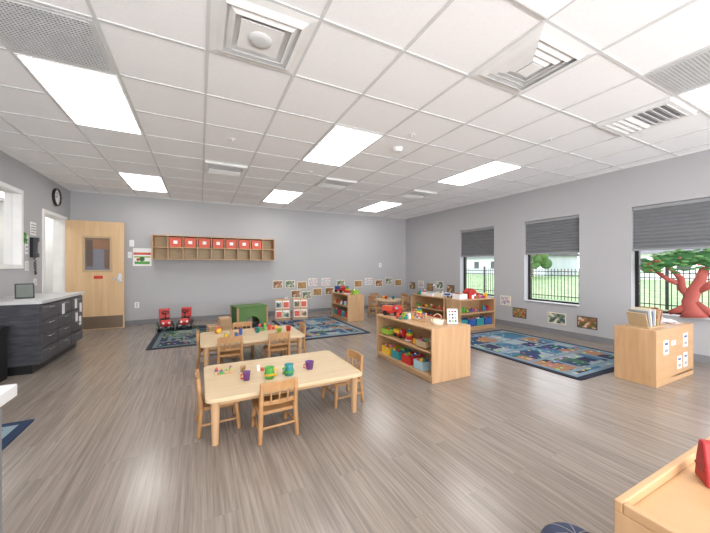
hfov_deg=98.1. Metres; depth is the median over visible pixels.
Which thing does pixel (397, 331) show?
toy truck
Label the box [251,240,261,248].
storage bin
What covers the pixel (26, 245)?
notice
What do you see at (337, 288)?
toy truck
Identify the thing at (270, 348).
chair
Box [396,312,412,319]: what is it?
blocks
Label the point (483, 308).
blocks
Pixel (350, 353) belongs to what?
chair
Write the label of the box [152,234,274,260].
wall shelf
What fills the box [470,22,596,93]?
ceiling vent
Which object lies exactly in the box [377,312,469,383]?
shelf
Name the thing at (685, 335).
paper notice
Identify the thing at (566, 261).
neighbouring house
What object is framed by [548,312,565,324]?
print
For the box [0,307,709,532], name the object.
floor
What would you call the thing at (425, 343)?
bin
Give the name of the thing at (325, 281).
print
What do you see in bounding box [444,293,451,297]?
toy truck
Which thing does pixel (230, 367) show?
blocks
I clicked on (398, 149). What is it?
smoke detector
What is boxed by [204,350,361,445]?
table
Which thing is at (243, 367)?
cup
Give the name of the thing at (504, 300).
print
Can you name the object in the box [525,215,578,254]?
window shade
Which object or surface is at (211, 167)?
ceiling vent
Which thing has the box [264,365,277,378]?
pitcher
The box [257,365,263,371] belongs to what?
blocks
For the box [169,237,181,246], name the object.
storage bin
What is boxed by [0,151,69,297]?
wall
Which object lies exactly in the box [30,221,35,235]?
notice
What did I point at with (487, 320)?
bin
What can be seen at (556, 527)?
floor cushion
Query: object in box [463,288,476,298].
house
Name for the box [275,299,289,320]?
display stand
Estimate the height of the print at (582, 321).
0.200 m
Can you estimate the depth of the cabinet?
3.62 m
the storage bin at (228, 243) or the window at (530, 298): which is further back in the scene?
the storage bin at (228, 243)
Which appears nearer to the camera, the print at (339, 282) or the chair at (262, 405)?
the chair at (262, 405)
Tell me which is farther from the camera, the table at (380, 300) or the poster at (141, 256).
the table at (380, 300)
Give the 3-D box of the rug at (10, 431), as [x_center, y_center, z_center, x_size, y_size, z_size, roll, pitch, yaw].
[-2.841,1.235,1.996,0.900,0.008,0.660,0,0,-27]
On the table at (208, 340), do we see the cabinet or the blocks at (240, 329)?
the blocks at (240, 329)
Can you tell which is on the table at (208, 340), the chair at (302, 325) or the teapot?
the teapot
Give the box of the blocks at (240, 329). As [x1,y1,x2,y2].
[224,328,241,336]
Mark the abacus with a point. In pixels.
(414, 313)
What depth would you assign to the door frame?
5.79 m
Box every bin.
[0,326,8,382]
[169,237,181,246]
[184,238,196,247]
[198,238,210,247]
[212,239,223,247]
[225,239,236,248]
[238,240,249,248]
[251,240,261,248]
[333,308,342,313]
[337,309,345,314]
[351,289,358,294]
[381,326,396,334]
[382,343,400,354]
[391,347,410,359]
[401,352,422,364]
[414,357,430,371]
[416,338,430,348]
[435,291,448,296]
[452,293,466,299]
[461,318,467,323]
[462,317,475,326]
[471,316,483,325]
[478,316,491,324]
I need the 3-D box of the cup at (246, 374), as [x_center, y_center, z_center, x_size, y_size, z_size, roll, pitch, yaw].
[-0.861,0.867,2.440,0.066,0.065,0.074,0,0,9]
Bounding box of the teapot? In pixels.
[215,326,221,333]
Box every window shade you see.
[461,227,493,256]
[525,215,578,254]
[633,197,709,250]
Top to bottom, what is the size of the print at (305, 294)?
0.200 m
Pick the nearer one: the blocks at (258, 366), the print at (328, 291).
the blocks at (258, 366)
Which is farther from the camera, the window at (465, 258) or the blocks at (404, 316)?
the window at (465, 258)
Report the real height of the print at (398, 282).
0.200 m
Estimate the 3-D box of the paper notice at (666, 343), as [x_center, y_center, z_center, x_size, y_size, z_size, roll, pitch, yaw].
[3.266,0.850,3.231,0.120,0.150,0.003,0,0,-27]
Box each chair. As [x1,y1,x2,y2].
[195,369,240,438]
[196,330,222,368]
[217,336,243,363]
[232,321,254,354]
[251,377,298,445]
[262,331,290,358]
[280,322,305,354]
[321,349,363,408]
[368,296,382,317]
[370,293,383,312]
[393,293,407,311]
[401,296,409,311]
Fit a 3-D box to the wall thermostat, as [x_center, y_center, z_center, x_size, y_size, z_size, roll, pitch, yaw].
[-4.721,-0.490,6.510,0.080,0.140,0.025,0,0,-27]
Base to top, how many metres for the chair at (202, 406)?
0.426 m
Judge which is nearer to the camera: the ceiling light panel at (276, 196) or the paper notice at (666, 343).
the paper notice at (666, 343)
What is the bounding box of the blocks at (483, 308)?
[481,305,488,310]
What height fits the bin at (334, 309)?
0.138 m
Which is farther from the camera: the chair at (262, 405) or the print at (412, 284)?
the print at (412, 284)
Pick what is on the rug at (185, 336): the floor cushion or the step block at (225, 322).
the step block at (225, 322)
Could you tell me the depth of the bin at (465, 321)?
5.93 m
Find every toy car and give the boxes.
[156,308,174,331]
[176,307,193,329]
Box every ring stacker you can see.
[344,285,350,293]
[405,329,413,340]
[415,306,423,318]
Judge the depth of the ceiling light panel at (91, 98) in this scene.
2.64 m
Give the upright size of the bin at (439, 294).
0.110 m
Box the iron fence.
[467,266,709,309]
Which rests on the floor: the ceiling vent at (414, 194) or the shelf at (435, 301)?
the shelf at (435, 301)
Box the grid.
[0,0,709,218]
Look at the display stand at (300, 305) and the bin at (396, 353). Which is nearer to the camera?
the bin at (396, 353)
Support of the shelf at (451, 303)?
on the floor
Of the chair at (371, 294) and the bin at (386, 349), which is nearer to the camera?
the bin at (386, 349)
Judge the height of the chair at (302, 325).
0.426 m
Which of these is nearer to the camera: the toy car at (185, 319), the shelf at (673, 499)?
the shelf at (673, 499)
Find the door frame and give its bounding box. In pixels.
[42,209,66,292]
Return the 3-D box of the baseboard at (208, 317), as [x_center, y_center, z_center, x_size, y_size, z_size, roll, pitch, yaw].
[-2.008,1.190,7.883,8.080,0.100,0.012,0,0,-27]
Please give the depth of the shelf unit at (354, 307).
7.02 m
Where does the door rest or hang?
in the wall at (37, 188)
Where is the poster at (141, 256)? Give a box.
[133,248,150,265]
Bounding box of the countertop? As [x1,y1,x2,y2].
[0,384,16,532]
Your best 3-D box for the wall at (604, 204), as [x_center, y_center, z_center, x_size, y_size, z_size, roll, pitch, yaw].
[4.194,-0.180,4.769,0.200,2.840,11.150,0,0,-27]
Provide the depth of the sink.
6.84 m
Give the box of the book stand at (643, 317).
[626,306,662,328]
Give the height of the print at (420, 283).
0.200 m
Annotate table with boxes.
[200,325,304,366]
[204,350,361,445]
[374,298,401,313]
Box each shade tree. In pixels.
[532,254,547,267]
[532,259,551,276]
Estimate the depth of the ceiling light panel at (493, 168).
4.91 m
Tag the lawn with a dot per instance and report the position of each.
(475, 280)
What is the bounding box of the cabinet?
[0,292,83,376]
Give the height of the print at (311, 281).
0.200 m
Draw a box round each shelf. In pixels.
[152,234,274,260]
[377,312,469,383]
[411,294,451,318]
[446,297,494,329]
[614,322,692,387]
[614,436,709,532]
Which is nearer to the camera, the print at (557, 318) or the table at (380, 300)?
the print at (557, 318)
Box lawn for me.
[467,272,709,310]
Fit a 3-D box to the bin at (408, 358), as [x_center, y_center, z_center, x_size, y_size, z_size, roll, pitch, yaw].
[0.697,1.109,3.754,0.200,0.120,0.170,0,0,-27]
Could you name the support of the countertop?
on the floor
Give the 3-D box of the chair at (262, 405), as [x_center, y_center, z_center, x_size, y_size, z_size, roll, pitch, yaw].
[-0.610,1.028,2.326,0.298,0.426,0.314,0,0,-30]
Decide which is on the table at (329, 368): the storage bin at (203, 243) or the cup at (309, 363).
the cup at (309, 363)
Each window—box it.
[0,181,23,268]
[462,257,493,296]
[523,255,578,305]
[635,251,709,319]
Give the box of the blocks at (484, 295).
[476,293,486,297]
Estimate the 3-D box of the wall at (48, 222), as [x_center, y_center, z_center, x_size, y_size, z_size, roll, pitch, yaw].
[-6.040,-0.130,4.293,2.050,2.740,7.100,0,0,-27]
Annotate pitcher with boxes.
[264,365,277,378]
[282,363,293,375]
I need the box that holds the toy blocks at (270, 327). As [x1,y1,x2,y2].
[254,323,277,330]
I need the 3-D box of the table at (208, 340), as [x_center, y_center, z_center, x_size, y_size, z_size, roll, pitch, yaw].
[-1.379,1.070,4.120,1.240,0.340,0.800,0,0,-27]
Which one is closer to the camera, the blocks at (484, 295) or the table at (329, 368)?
the table at (329, 368)
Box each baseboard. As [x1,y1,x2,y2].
[125,303,405,325]
[407,303,709,363]
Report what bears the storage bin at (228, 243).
in the wall shelf at (161, 250)
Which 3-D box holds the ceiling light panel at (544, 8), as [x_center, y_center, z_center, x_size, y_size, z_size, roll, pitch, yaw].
[1.160,-1.492,1.188,0.586,0.015,1.196,0,0,-27]
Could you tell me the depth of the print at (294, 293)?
8.10 m
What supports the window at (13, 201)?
in the wall at (37, 188)
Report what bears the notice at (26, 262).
attached to the wall at (37, 188)
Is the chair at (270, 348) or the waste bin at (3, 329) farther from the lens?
the chair at (270, 348)
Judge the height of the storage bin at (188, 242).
0.205 m
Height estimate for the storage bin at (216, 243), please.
0.205 m
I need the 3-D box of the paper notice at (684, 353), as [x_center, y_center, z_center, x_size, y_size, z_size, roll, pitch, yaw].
[3.704,1.040,3.451,0.100,0.160,0.003,0,0,-27]
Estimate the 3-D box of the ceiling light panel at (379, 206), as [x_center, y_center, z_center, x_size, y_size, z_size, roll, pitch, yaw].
[0.597,-1.492,7.734,0.586,0.015,1.196,0,0,-27]
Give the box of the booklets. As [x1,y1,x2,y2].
[662,319,678,322]
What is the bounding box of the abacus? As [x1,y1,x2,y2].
[412,311,427,321]
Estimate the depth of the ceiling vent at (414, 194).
6.32 m
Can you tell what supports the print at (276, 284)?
attached to the wall at (349, 248)
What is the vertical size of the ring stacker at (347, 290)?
0.192 m
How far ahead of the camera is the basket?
3.48 m
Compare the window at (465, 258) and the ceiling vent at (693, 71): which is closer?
the ceiling vent at (693, 71)
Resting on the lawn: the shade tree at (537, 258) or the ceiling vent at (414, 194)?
the shade tree at (537, 258)
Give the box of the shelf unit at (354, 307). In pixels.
[332,292,363,321]
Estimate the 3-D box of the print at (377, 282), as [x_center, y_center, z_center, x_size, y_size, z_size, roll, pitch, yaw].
[0.716,0.500,9.255,0.250,0.200,0.008,0,0,-27]
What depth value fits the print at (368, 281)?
9.09 m
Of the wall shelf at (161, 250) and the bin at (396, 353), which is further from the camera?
the wall shelf at (161, 250)
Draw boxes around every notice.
[25,235,27,253]
[25,261,28,270]
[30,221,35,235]
[664,340,668,354]
[677,355,681,368]
[683,332,687,346]
[683,352,686,366]
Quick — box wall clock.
[52,188,61,205]
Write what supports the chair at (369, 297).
on the floor
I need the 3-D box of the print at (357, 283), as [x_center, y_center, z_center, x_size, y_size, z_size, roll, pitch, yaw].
[0.091,0.500,8.940,0.250,0.200,0.008,0,0,-27]
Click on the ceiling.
(468, 33)
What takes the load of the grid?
attached to the ceiling
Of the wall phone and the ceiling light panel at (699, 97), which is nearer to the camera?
the ceiling light panel at (699, 97)
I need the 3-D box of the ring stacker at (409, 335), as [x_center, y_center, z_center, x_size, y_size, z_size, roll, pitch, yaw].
[0.670,0.834,3.785,0.114,0.140,0.114,0,0,-27]
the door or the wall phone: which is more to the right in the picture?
the door
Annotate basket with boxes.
[431,313,443,324]
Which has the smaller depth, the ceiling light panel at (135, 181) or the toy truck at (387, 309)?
the toy truck at (387, 309)
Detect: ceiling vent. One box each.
[0,0,114,72]
[205,160,247,177]
[209,0,318,74]
[315,177,356,189]
[398,190,436,198]
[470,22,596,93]
[597,98,695,136]
[646,48,709,93]
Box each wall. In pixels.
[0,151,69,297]
[0,201,52,292]
[70,191,405,320]
[406,149,709,355]
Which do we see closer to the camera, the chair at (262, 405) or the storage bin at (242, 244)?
the chair at (262, 405)
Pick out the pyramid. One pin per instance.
(702, 461)
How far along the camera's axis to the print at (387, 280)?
9.40 m
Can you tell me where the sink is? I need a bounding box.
[421,284,435,295]
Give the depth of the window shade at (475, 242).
7.22 m
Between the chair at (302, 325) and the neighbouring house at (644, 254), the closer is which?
the chair at (302, 325)
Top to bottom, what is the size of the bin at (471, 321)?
0.160 m
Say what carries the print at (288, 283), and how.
attached to the wall at (349, 248)
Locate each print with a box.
[273,280,282,287]
[285,280,294,287]
[291,290,299,297]
[297,281,306,288]
[302,291,310,298]
[308,278,316,285]
[313,288,321,295]
[322,278,329,284]
[325,287,332,294]
[337,280,344,285]
[354,280,361,286]
[365,278,371,284]
[375,280,381,286]
[385,278,391,283]
[395,279,401,285]
[410,282,414,288]
[418,281,423,287]
[427,283,432,290]
[436,281,442,288]
[447,285,453,292]
[500,295,510,305]
[513,307,526,318]
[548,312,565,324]
[577,315,596,329]
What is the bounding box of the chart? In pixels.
[447,309,457,323]
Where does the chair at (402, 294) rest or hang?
on the floor
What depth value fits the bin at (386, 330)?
4.11 m
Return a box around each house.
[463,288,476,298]
[467,253,578,275]
[641,248,709,280]
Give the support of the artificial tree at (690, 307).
on the window at (637, 253)
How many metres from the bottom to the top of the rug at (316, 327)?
0.008 m
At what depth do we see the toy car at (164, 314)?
5.89 m
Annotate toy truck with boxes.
[335,286,345,292]
[382,305,402,315]
[393,328,406,337]
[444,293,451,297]
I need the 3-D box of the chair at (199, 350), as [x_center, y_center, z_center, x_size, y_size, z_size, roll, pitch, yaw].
[-1.847,1.028,3.918,0.314,0.426,0.298,0,0,-25]
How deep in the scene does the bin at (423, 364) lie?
3.47 m
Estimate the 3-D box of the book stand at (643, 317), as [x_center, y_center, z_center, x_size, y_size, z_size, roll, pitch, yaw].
[3.194,0.553,3.399,0.422,0.211,0.200,0,0,-27]
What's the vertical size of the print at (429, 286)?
0.200 m
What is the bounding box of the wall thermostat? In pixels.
[129,240,133,246]
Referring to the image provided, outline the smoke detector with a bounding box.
[392,146,402,152]
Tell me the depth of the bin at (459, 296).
6.01 m
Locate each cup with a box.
[240,365,245,371]
[240,370,250,380]
[303,360,313,369]
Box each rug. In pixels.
[2,419,33,449]
[146,321,262,349]
[272,316,369,339]
[470,329,613,379]
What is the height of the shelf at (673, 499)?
0.590 m
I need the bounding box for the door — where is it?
[65,220,124,330]
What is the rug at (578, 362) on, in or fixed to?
on the floor
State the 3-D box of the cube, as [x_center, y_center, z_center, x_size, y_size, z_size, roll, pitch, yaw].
[-2.212,1.018,6.443,0.640,0.425,0.440,0,0,-39]
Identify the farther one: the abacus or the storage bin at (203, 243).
the storage bin at (203, 243)
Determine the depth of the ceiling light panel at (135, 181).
5.44 m
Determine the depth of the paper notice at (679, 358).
3.38 m
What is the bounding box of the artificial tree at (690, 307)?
[639,248,709,317]
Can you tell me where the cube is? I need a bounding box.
[230,303,267,328]
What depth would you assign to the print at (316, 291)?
8.38 m
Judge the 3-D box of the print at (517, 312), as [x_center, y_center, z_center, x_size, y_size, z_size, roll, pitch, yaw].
[3.333,0.940,6.245,0.008,0.200,0.300,0,0,-27]
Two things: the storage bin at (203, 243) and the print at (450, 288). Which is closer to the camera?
the storage bin at (203, 243)
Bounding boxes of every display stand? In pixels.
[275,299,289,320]
[293,298,307,318]
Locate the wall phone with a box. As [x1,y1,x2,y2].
[30,237,38,274]
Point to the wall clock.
(56, 194)
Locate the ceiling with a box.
[0,0,709,218]
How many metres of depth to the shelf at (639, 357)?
3.30 m
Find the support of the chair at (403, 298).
on the floor
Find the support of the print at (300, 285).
attached to the wall at (349, 248)
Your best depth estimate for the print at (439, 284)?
8.32 m
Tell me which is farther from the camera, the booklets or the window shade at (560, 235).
the window shade at (560, 235)
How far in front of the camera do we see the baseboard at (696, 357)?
5.38 m
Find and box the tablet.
[14,283,34,298]
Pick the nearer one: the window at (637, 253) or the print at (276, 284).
the window at (637, 253)
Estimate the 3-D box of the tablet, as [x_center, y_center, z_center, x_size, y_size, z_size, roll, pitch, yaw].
[-4.141,0.306,3.860,0.076,0.187,0.170,0,0,38]
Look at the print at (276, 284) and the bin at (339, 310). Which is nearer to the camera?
the bin at (339, 310)
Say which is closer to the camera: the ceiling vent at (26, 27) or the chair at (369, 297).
the ceiling vent at (26, 27)
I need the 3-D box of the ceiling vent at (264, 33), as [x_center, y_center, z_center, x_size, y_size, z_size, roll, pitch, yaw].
[-0.616,-1.476,2.002,0.590,0.048,0.590,0,0,-27]
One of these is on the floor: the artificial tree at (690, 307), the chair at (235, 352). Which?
the chair at (235, 352)
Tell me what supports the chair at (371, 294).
on the floor
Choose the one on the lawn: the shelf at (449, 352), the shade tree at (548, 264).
the shade tree at (548, 264)
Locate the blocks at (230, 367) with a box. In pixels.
[215,365,232,374]
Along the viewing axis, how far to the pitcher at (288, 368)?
2.52 m
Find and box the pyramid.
[694,439,709,487]
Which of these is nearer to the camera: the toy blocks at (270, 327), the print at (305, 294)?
the toy blocks at (270, 327)
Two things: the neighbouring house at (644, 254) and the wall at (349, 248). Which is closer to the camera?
the wall at (349, 248)
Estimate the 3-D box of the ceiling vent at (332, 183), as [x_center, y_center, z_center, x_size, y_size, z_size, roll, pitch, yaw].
[-0.352,-1.483,5.549,0.570,0.034,0.570,0,0,-27]
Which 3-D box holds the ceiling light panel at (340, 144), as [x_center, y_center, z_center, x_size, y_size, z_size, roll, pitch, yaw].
[-0.211,-1.492,3.913,0.586,0.015,1.196,0,0,-27]
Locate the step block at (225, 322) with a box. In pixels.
[206,316,231,331]
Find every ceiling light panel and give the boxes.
[13,52,142,134]
[118,172,167,192]
[263,189,301,203]
[302,125,382,165]
[359,201,400,211]
[437,161,521,185]
[514,0,572,18]
[677,84,709,110]
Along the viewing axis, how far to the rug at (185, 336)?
5.34 m
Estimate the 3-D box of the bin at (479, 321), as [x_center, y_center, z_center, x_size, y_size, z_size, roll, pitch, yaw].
[2.453,1.087,6.194,0.190,0.161,0.180,0,0,-27]
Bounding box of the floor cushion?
[541,522,589,532]
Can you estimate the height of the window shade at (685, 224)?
0.650 m
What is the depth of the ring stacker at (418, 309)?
3.91 m
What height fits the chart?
0.169 m
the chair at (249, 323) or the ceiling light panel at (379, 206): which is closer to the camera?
the chair at (249, 323)
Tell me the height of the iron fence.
1.350 m

